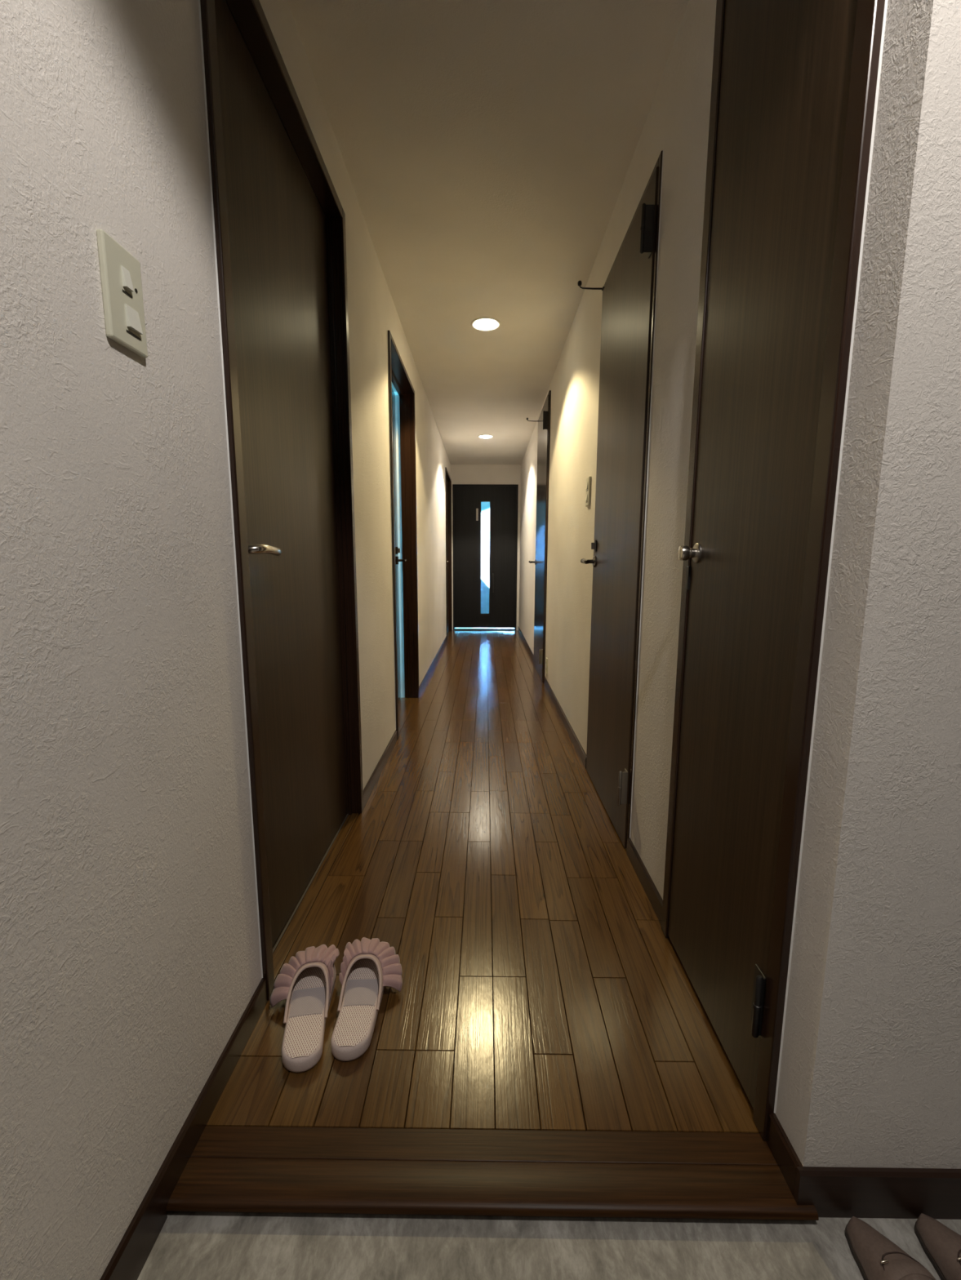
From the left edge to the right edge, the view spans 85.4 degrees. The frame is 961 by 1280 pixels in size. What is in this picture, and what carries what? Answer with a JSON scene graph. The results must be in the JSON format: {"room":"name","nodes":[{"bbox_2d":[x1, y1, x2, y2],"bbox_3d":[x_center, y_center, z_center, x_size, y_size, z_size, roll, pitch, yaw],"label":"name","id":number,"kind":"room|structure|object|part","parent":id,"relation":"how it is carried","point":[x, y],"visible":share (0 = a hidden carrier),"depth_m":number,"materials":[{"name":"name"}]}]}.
{"room":"entryway","nodes":[
{"label":"entryway","id":0,"kind":"room"},
{"bbox_2d":[0,0,450,1279],"bbox_3d":[-0.505,-0.519,2.571,0.120,2.332,9.230,0,8,0],"label":"wall","id":1,"kind":"structure","parent":0,"point":[130,954],"depth_m":0.67,"materials":[{"name":"paint"}]},
{"bbox_2d":[96,229,147,358],"bbox_3d":[-0.455,-0.440,0.669,0.014,0.121,0.071,0,8,0],"label":"light switch","id":2,"kind":"object","parent":1,"relation":"attached to","point":[120,271],"visible":1,"depth_m":0.66,"materials":[{"name":"beige plastic"}]},
{"bbox_2d":[99,635,446,1279],"bbox_3d":[-0.444,0.518,2.724,0.009,0.076,9.230,0,8,0],"label":"baseboard","id":3,"kind":"structure","parent":1,"relation":"attached to","point":[127,1262],"depth_m":0.81,"materials":[{"name":"brown wood"}]},
{"bbox_3d":[-0.475,1.000,-0.542,0.009,0.076,2.627,0,8,0],"label":"baseboard","id":4,"kind":"part","parent":3,"relation":"part of","materials":[{"name":"brown wood"}]},
{"bbox_3d":[-0.461,0.772,0.933,0.009,0.056,0.358,0,8,0],"label":"baseboard","id":5,"kind":"part","parent":3,"relation":"part of","materials":[{"name":"brown wood"}]},
{"bbox_3d":[-0.448,0.560,2.368,0.009,0.056,0.788,0,8,0],"label":"baseboard","id":6,"kind":"part","parent":3,"relation":"part of","materials":[{"name":"brown wood"}]},
{"bbox_3d":[-0.423,0.177,4.963,0.009,0.056,2.680,0,8,0],"label":"baseboard","id":7,"kind":"part","parent":3,"relation":"part of","materials":[{"name":"brown wood"}]},
{"bbox_2d":[198,0,363,1000],"bbox_3d":[-0.501,-0.302,1.398,0.130,2.044,0.879,0,8,0],"label":"door","id":8,"kind":"structure","parent":1,"relation":"in","point":[278,215],"depth_m":1.31,"materials":[{"name":"brown wood"}]},
{"bbox_3d":[-0.466,-0.191,1.104,0.054,0.023,0.125,0,8,0],"label":"lever","id":9,"kind":"part","parent":8,"relation":"part of","materials":[{"name":"silver metal"}]},
{"bbox_2d":[386,329,418,739],"bbox_3d":[-0.508,-0.534,3.054,0.158,2.019,0.892,0,8,0],"label":"door","id":10,"kind":"structure","parent":1,"relation":"in","point":[397,375],"depth_m":3.40,"materials":[{"name":"brown wood"}]},
{"bbox_3d":[-0.509,-0.516,3.373,0.066,0.023,0.115,0,8,0],"label":"lever","id":11,"kind":"part","parent":10,"relation":"part of","materials":[{"name":"silver metal"}]},
{"bbox_2d":[444,466,452,640],"bbox_3d":[-0.450,-1.057,6.595,0.135,2.019,0.912,0,8,0],"label":"door","id":12,"kind":"structure","parent":1,"relation":"in","point":[447,479],"depth_m":6.92,"materials":[{"name":"brown wood"}]},
{"bbox_2d":[450,464,520,630],"bbox_3d":[0.718,-1.198,7.196,3.900,2.332,0.140,0,8,0],"label":"wall","id":13,"kind":"structure","parent":0,"point":[460,473],"depth_m":6.99,"materials":[{"name":"paint"}]},
{"bbox_2d":[452,484,518,631],"bbox_3d":[0.063,-1.105,7.191,0.880,2.005,0.188,0,8,0],"label":"door","id":14,"kind":"structure","parent":13,"relation":"in","point":[485,516],"depth_m":7.15,"materials":[{"name":"black wood"}]},
{"bbox_3d":[-0.180,-1.128,7.176,0.359,1.922,0.040,0,8,0],"label":"panel","id":15,"kind":"part","parent":14,"relation":"part of","materials":[{"name":"brown wood"}]},
{"bbox_3d":[0.062,-0.270,7.301,0.130,0.191,0.040,0,8,0],"label":"panel","id":16,"kind":"part","parent":14,"relation":"part of","materials":[{"name":"brown wood"}]},
{"bbox_3d":[0.068,-1.977,7.048,0.130,0.202,0.040,0,8,0],"label":"panel","id":17,"kind":"part","parent":14,"relation":"part of","materials":[{"name":"brown wood"}]},
{"bbox_3d":[0.171,-0.781,7.173,0.018,0.267,0.061,0,8,0],"label":"pull handle","id":18,"kind":"part","parent":14,"relation":"part of","materials":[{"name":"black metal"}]},
{"bbox_3d":[0.307,-1.125,7.172,0.355,1.922,0.040,0,8,0],"label":"panel","id":19,"kind":"part","parent":14,"relation":"part of","materials":[{"name":"brown wood"}]},
{"bbox_2d":[287,0,688,464],"bbox_3d":[0.643,-1.709,2.334,2.410,0.100,9.370,0,8,0],"label":"ceiling","id":20,"kind":"structure","parent":0,"point":[487,148],"depth_m":1.68,"materials":[{"name":"paint"}]},
{"bbox_2d":[471,316,500,331],"bbox_3d":[0.029,-1.734,2.867,0.166,0.012,0.166,0,8,0],"label":"recessed light","id":21,"kind":"object","parent":20,"relation":"in","point":[483,323],"visible":1,"depth_m":2.85,"materials":[{"name":"white"}]},
{"bbox_2d":[477,434,493,438],"bbox_3d":[0.053,-2.110,5.415,0.166,0.012,0.166,0,8,0],"label":"recessed light","id":22,"kind":"object","parent":20,"relation":"in","point":[482,436],"visible":1,"depth_m":5.39,"materials":[{"name":"white"}]},
{"bbox_2d":[137,630,960,1279],"bbox_3d":[0.672,0.580,2.794,3.900,0.101,9.370,0,8,0],"label":"floor","id":23,"kind":"structure","parent":0,"point":[544,988],"depth_m":1.06,"materials":[{"name":"brown wood"}]},
{"bbox_2d":[269,944,339,1072],"bbox_3d":[-0.369,0.739,1.068,0.137,0.081,0.248,-1,9,-9],"label":"slipper","id":24,"kind":"object","parent":23,"relation":"on","point":[307,982],"visible":1,"depth_m":1.08,"materials":[{"name":"fabric"}]},
{"bbox_3d":[-0.505,0.713,1.549,0.090,0.009,0.851,0,8,0],"label":"door sill","id":25,"kind":"part","parent":23,"relation":"part of","materials":[{"name":"brown wood"}]},
{"bbox_2d":[330,937,402,1061],"bbox_3d":[-0.237,0.735,1.095,0.136,0.082,0.248,0,8,-2],"label":"slipper","id":26,"kind":"object","parent":23,"relation":"on","point":[368,966],"visible":1,"depth_m":1.11,"materials":[{"name":"fabric"}]},
{"bbox_3d":[-0.510,0.469,3.203,0.130,0.009,0.864,0,8,0],"label":"door sill","id":27,"kind":"part","parent":23,"relation":"part of","materials":[{"name":"brown wood"}]},
{"bbox_2d":[166,1125,818,1220],"bbox_3d":[0.011,0.869,0.817,0.956,0.102,0.110,0,8,0],"label":"step","id":28,"kind":"structure","parent":23,"relation":"attached to","point":[597,1174],"depth_m":0.80,"materials":[{"name":"brown wood"}]},
{"bbox_2d":[844,1216,935,1279],"bbox_3d":[0.559,0.839,0.629,0.084,0.060,0.250,0,8,-3],"label":"shoe","id":29,"kind":"object","parent":23,"relation":"on","point":[877,1257],"visible":1,"depth_m":0.70,"materials":[{"name":"brown leather"}]},
{"bbox_2d":[914,1213,960,1279],"bbox_3d":[0.665,0.838,0.633,0.084,0.060,0.250,-1,8,-5],"label":"shoe","id":30,"kind":"object","parent":23,"relation":"on","point":[941,1245],"visible":1,"depth_m":0.71,"materials":[{"name":"brown leather"}]},
{"bbox_2d":[518,0,960,1168],"bbox_3d":[0.567,-0.708,3.872,0.120,2.332,6.583,0,8,0],"label":"wall","id":31,"kind":"structure","parent":0,"point":[892,625],"depth_m":0.70,"materials":[{"name":"paint"}]},
{"bbox_2d":[526,390,551,683],"bbox_3d":[0.500,-0.794,4.305,0.222,2.175,0.792,0,8,0],"label":"door","id":32,"kind":"structure","parent":31,"relation":"in","point":[540,562],"depth_m":4.14,"materials":[{"name":"brown wood"}]},
{"bbox_2d":[545,657,547,674],"bbox_3d":[0.499,0.194,3.931,0.009,0.120,0.070,0,8,0],"label":"wall outlet","id":33,"kind":"object","parent":31,"relation":"attached to","point":[546,658],"visible":1,"depth_m":3.90,"materials":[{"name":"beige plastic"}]},
{"bbox_2d":[585,475,591,506],"bbox_3d":[0.486,-0.673,2.362,0.015,0.125,0.070,0,8,0],"label":"light switch","id":34,"kind":"object","parent":31,"relation":"attached to","point":[588,488],"visible":1,"depth_m":2.34,"materials":[{"name":"beige plastic"}]},
{"bbox_2d":[577,149,663,851],"bbox_3d":[0.482,-0.364,1.884,0.212,2.032,0.707,0,8,0],"label":"door","id":35,"kind":"structure","parent":31,"relation":"in","point":[629,289],"depth_m":1.75,"materials":[{"name":"brown wood"}]},
{"bbox_3d":[0.444,-0.322,2.130,0.060,0.023,0.115,0,8,0],"label":"lever","id":36,"kind":"part","parent":35,"relation":"part of","materials":[{"name":"silver metal"}]},
{"bbox_3d":[0.434,-1.401,2.056,0.102,0.032,0.017,0,8,0],"label":"hook rod","id":37,"kind":"part","parent":35,"relation":"part of","materials":[{"name":"black metal"}]},
{"bbox_3d":[0.476,-0.328,2.178,0.009,0.048,0.048,0,8,0],"label":"lever handle","id":38,"kind":"part","parent":35,"relation":"part of","materials":[{"name":"silver metal"}]},
{"bbox_3d":[0.477,-0.392,2.169,0.007,0.048,0.028,0,8,0],"label":"lock plate","id":39,"kind":"part","parent":35,"relation":"part of","materials":[{"name":"silver metal"}]},
{"bbox_2d":[517,626,802,1196],"bbox_3d":[0.499,0.319,4.024,0.009,0.056,6.583,0,8,0],"label":"baseboard","id":40,"kind":"structure","parent":31,"relation":"attached to","point":[782,1150],"depth_m":1.38,"materials":[{"name":"brown wood"}]},
{"bbox_3d":[0.518,0.017,6.066,0.009,0.056,2.455,0,8,0],"label":"baseboard","id":41,"kind":"part","parent":40,"relation":"part of","materials":[{"name":"brown wood"}]},
{"bbox_3d":[0.491,0.437,3.224,0.009,0.056,1.710,0,8,0],"label":"baseboard","id":42,"kind":"part","parent":40,"relation":"part of","materials":[{"name":"brown wood"}]},
{"bbox_3d":[0.475,0.690,1.509,0.009,0.056,0.348,0,8,0],"label":"baseboard","id":43,"kind":"part","parent":40,"relation":"part of","materials":[{"name":"brown wood"}]},
{"bbox_3d":[0.469,0.794,0.805,0.009,0.056,0.075,0,8,0],"label":"baseboard","id":44,"kind":"part","parent":40,"relation":"part of","materials":[{"name":"brown wood"}]},
{"bbox_2d":[661,0,887,1141],"bbox_3d":[0.505,-0.271,0.937,0.149,2.124,0.502,0,8,0],"label":"door","id":45,"kind":"structure","parent":31,"relation":"in","point":[795,84],"depth_m":0.86,"materials":[{"name":"brown wood"}]},
{"bbox_3d":[0.469,-0.140,1.176,0.007,0.053,0.015,0,8,0],"label":"strike plate","id":46,"kind":"part","parent":45,"relation":"part of","materials":[{"name":"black metal"}]},
{"bbox_3d":[0.468,-0.189,1.130,0.006,0.043,0.043,0,8,0],"label":"knob","id":47,"kind":"part","parent":45,"relation":"part of","materials":[{"name":"silver metal"}]},
{"bbox_3d":[0.609,-0.033,-0.694,2.410,2.332,2.887,0,8,0],"label":"wall","id":48,"kind":"structure","parent":0,"visible":0},
{"bbox_2d":[793,1166,960,1219],"bbox_3d":[1.083,0.814,0.759,1.239,0.076,0.009,0,8,0],"label":"baseboard","id":49,"kind":"structure","parent":48,"relation":"attached to","point":[833,1192],"depth_m":0.76,"materials":[{"name":"brown wood"}]}
]}

